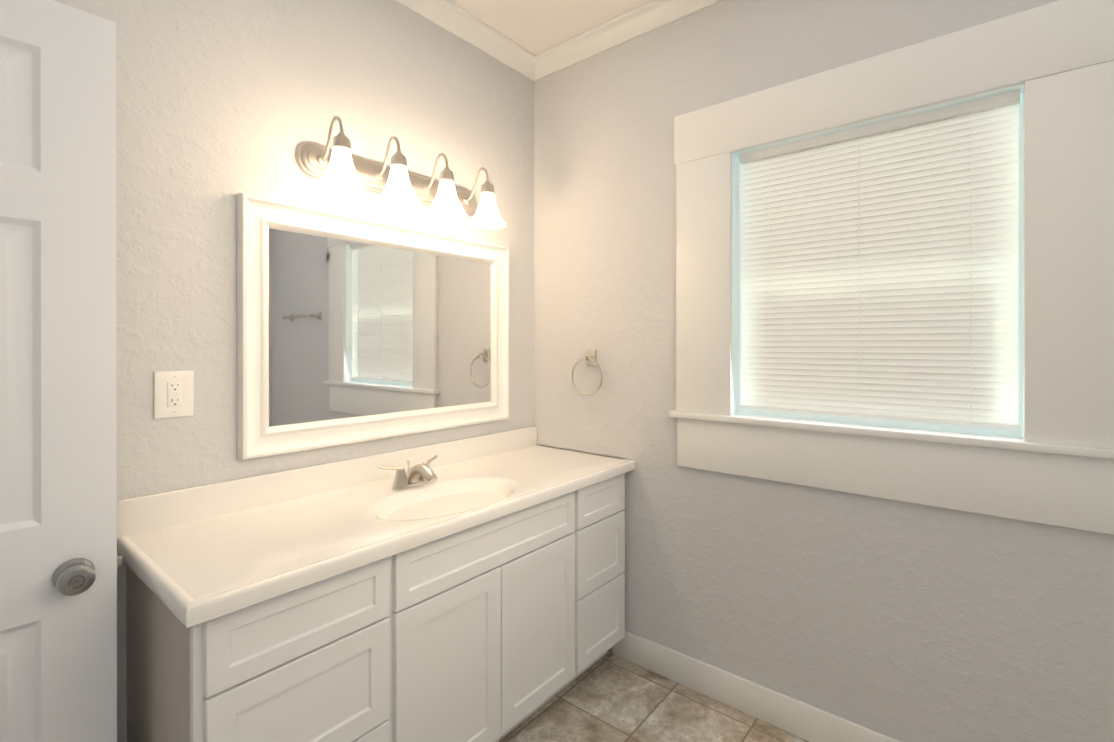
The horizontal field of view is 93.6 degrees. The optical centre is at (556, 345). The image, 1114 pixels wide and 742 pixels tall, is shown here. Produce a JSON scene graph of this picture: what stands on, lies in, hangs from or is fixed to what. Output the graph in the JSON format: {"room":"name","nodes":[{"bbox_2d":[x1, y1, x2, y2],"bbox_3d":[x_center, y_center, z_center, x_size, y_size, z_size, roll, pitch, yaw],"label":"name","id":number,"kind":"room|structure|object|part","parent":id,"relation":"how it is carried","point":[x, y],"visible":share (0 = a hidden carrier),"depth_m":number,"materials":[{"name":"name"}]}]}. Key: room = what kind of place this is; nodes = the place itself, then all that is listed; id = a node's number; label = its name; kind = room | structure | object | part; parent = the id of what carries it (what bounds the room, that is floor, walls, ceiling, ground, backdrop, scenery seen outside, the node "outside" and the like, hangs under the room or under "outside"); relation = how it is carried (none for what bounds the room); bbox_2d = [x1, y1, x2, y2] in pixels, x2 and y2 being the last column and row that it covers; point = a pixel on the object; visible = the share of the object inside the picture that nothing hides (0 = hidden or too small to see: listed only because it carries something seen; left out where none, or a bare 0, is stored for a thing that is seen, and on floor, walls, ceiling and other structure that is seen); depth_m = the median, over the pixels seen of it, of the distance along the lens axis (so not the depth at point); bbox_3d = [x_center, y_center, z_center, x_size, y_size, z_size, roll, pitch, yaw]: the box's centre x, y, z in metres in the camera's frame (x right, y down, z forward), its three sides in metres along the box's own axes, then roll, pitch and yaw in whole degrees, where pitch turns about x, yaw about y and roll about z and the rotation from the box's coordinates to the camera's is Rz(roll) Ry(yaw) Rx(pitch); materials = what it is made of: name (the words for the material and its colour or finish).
{"room":"bathroom","nodes":[
{"label":"bathroom","id":0,"kind":"room"},
{"bbox_2d":[54,0,533,741],"bbox_3d":[-0.937,-0.020,1.628,0.120,2.680,2.460,0,0,39],"label":"wall","id":1,"kind":"structure","parent":0,"point":[220,104],"depth_m":1.53,"materials":[{"name":"white paint"}]},
{"bbox_2d":[154,370,193,418],"bbox_3d":[-1.032,0.131,1.411,0.009,0.126,0.090,0,0,39],"label":"electrical outlet","id":2,"kind":"object","parent":1,"relation":"attached to","point":[173,394],"visible":1,"depth_m":1.41,"materials":[{"name":"white plastic"}]},
{"bbox_2d":[237,192,508,460],"bbox_3d":[-0.574,-0.057,1.945,0.037,0.777,1.098,0,0,39],"label":"mirror","id":3,"kind":"object","parent":1,"relation":"attached to","point":[353,329],"visible":0.96,"depth_m":1.82,"materials":[{"name":"white mirror"}]},
{"bbox_3d":[-0.587,-0.057,1.955,0.004,0.617,0.938,0,0,39],"label":"glass","id":4,"kind":"part","parent":3,"relation":"part of","materials":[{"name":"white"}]},
{"bbox_2d":[296,116,505,228],"bbox_3d":[-0.502,-0.604,1.885,0.224,0.237,0.764,0,0,39],"label":"sconce","id":5,"kind":"object","parent":1,"relation":"attached to","point":[337,168],"visible":1,"depth_m":1.82,"materials":[{"name":"white glass"}]},
{"bbox_2d":[450,0,651,54],"bbox_3d":[0.268,-1.408,0.636,3.240,0.100,2.700,0,0,39],"label":"ceiling","id":6,"kind":"structure","parent":0,"point":[535,27],"depth_m":2.16,"materials":[{"name":"white paint"}]},
{"bbox_2d":[396,0,722,80],"bbox_3d":[0.268,-1.319,0.636,2.998,0.077,2.458,0,0,39],"label":"crown molding","id":7,"kind":"structure","parent":6,"relation":"attached to","point":[471,29],"depth_m":2.20,"materials":[{"name":"white wood"}]},
{"bbox_2d":[499,650,808,741],"bbox_3d":[0.268,1.372,0.640,3.240,0.100,2.700,0,0,39],"label":"floor","id":8,"kind":"structure","parent":0,"point":[609,696],"depth_m":1.87,"materials":[{"name":"tile"}]},
{"bbox_2d":[117,426,634,741],"bbox_3d":[-0.394,0.854,1.748,0.563,0.932,1.582,0,0,39],"label":"bathroom vanity","id":9,"kind":"object","parent":8,"relation":"on","point":[470,589],"visible":1,"depth_m":1.41,"materials":[{"name":"white wood"}]},
{"bbox_2d":[117,426,634,627],"bbox_3d":[-0.394,0.487,1.747,0.563,0.199,1.582,0,0,39],"label":"countertop","id":10,"kind":"structure","parent":9,"relation":"on","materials":[{"name":"white stone"}]},
{"bbox_2d":[377,455,438,489],"bbox_3d":[-0.462,0.439,1.775,0.153,0.082,0.247,0,0,39],"label":"faucet","id":11,"kind":"object","parent":10,"relation":"on","point":[420,476],"depth_m":1.76,"materials":[{"name":"silver metal"}]},
{"bbox_2d":[534,0,1113,741],"bbox_3d":[1.087,-0.020,1.635,3.240,2.680,0.120,0,0,39],"label":"wall","id":12,"kind":"structure","parent":0,"point":[904,620],"depth_m":1.85,"materials":[{"name":"white paint"}]},
{"bbox_2d":[571,350,602,395],"bbox_3d":[0.138,0.118,2.299,0.170,0.202,0.058,0,0,39],"label":"towel ring","id":13,"kind":"object","parent":12,"relation":"attached to","point":[590,357],"visible":1,"depth_m":2.30,"materials":[{"name":"silver metal"}]},
{"bbox_2d":[612,630,900,741],"bbox_3d":[1.221,1.261,1.438,2.539,0.118,0.015,0,0,39],"label":"baseboard","id":14,"kind":"structure","parent":12,"relation":"attached to","point":[801,719],"depth_m":1.86,"materials":[{"name":"white wood"}]},
{"bbox_2d":[669,410,1113,458],"bbox_3d":[0.954,0.266,1.663,1.282,0.022,0.077,0,0,39],"label":"window sill","id":15,"kind":"structure","parent":12,"relation":"attached to","point":[968,439],"depth_m":1.55,"materials":[{"name":"white wood"}]},
{"bbox_2d":[674,0,1113,534],"bbox_3d":[0.984,-0.214,1.705,1.246,1.362,0.143,0,0,39],"label":"window","id":16,"kind":"structure","parent":12,"relation":"in","point":[1056,58],"depth_m":1.46,"materials":[{"name":"white wood"}]},
{"bbox_2d":[739,90,1019,429],"bbox_3d":[0.981,-0.237,1.694,0.777,0.936,0.030,0,0,39],"label":"window blinds","id":17,"kind":"object","parent":16,"relation":"attached to","point":[879,270],"visible":0.88,"depth_m":1.64,"materials":[{"name":"white plastic"}]},
{"bbox_3d":[1.007,-0.227,1.733,0.800,0.963,0.054,0,0,39],"label":"window sash","id":18,"kind":"part","parent":16,"relation":"part of","materials":[{"name":"white plastic"}]},
{"bbox_3d":[-0.550,-0.017,-0.359,3.240,2.680,0.120,0,0,39],"label":"wall","id":19,"kind":"structure","parent":0,"visible":0},
{"bbox_2d":[0,0,116,741],"bbox_3d":[-1.251,0.300,0.857,0.035,2.018,0.813,0,0,42],"label":"door","id":20,"kind":"structure","parent":19,"relation":"in","point":[58,479],"depth_m":1.08,"materials":[{"name":"white paint"}]},
{"bbox_2d":[51,556,122,595],"bbox_3d":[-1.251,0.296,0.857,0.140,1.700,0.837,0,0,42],"label":"door knob","id":21,"kind":"object","parent":20,"relation":"attached to","point":[73,576],"depth_m":1.07,"materials":[{"name":"grey metal"}]}
]}

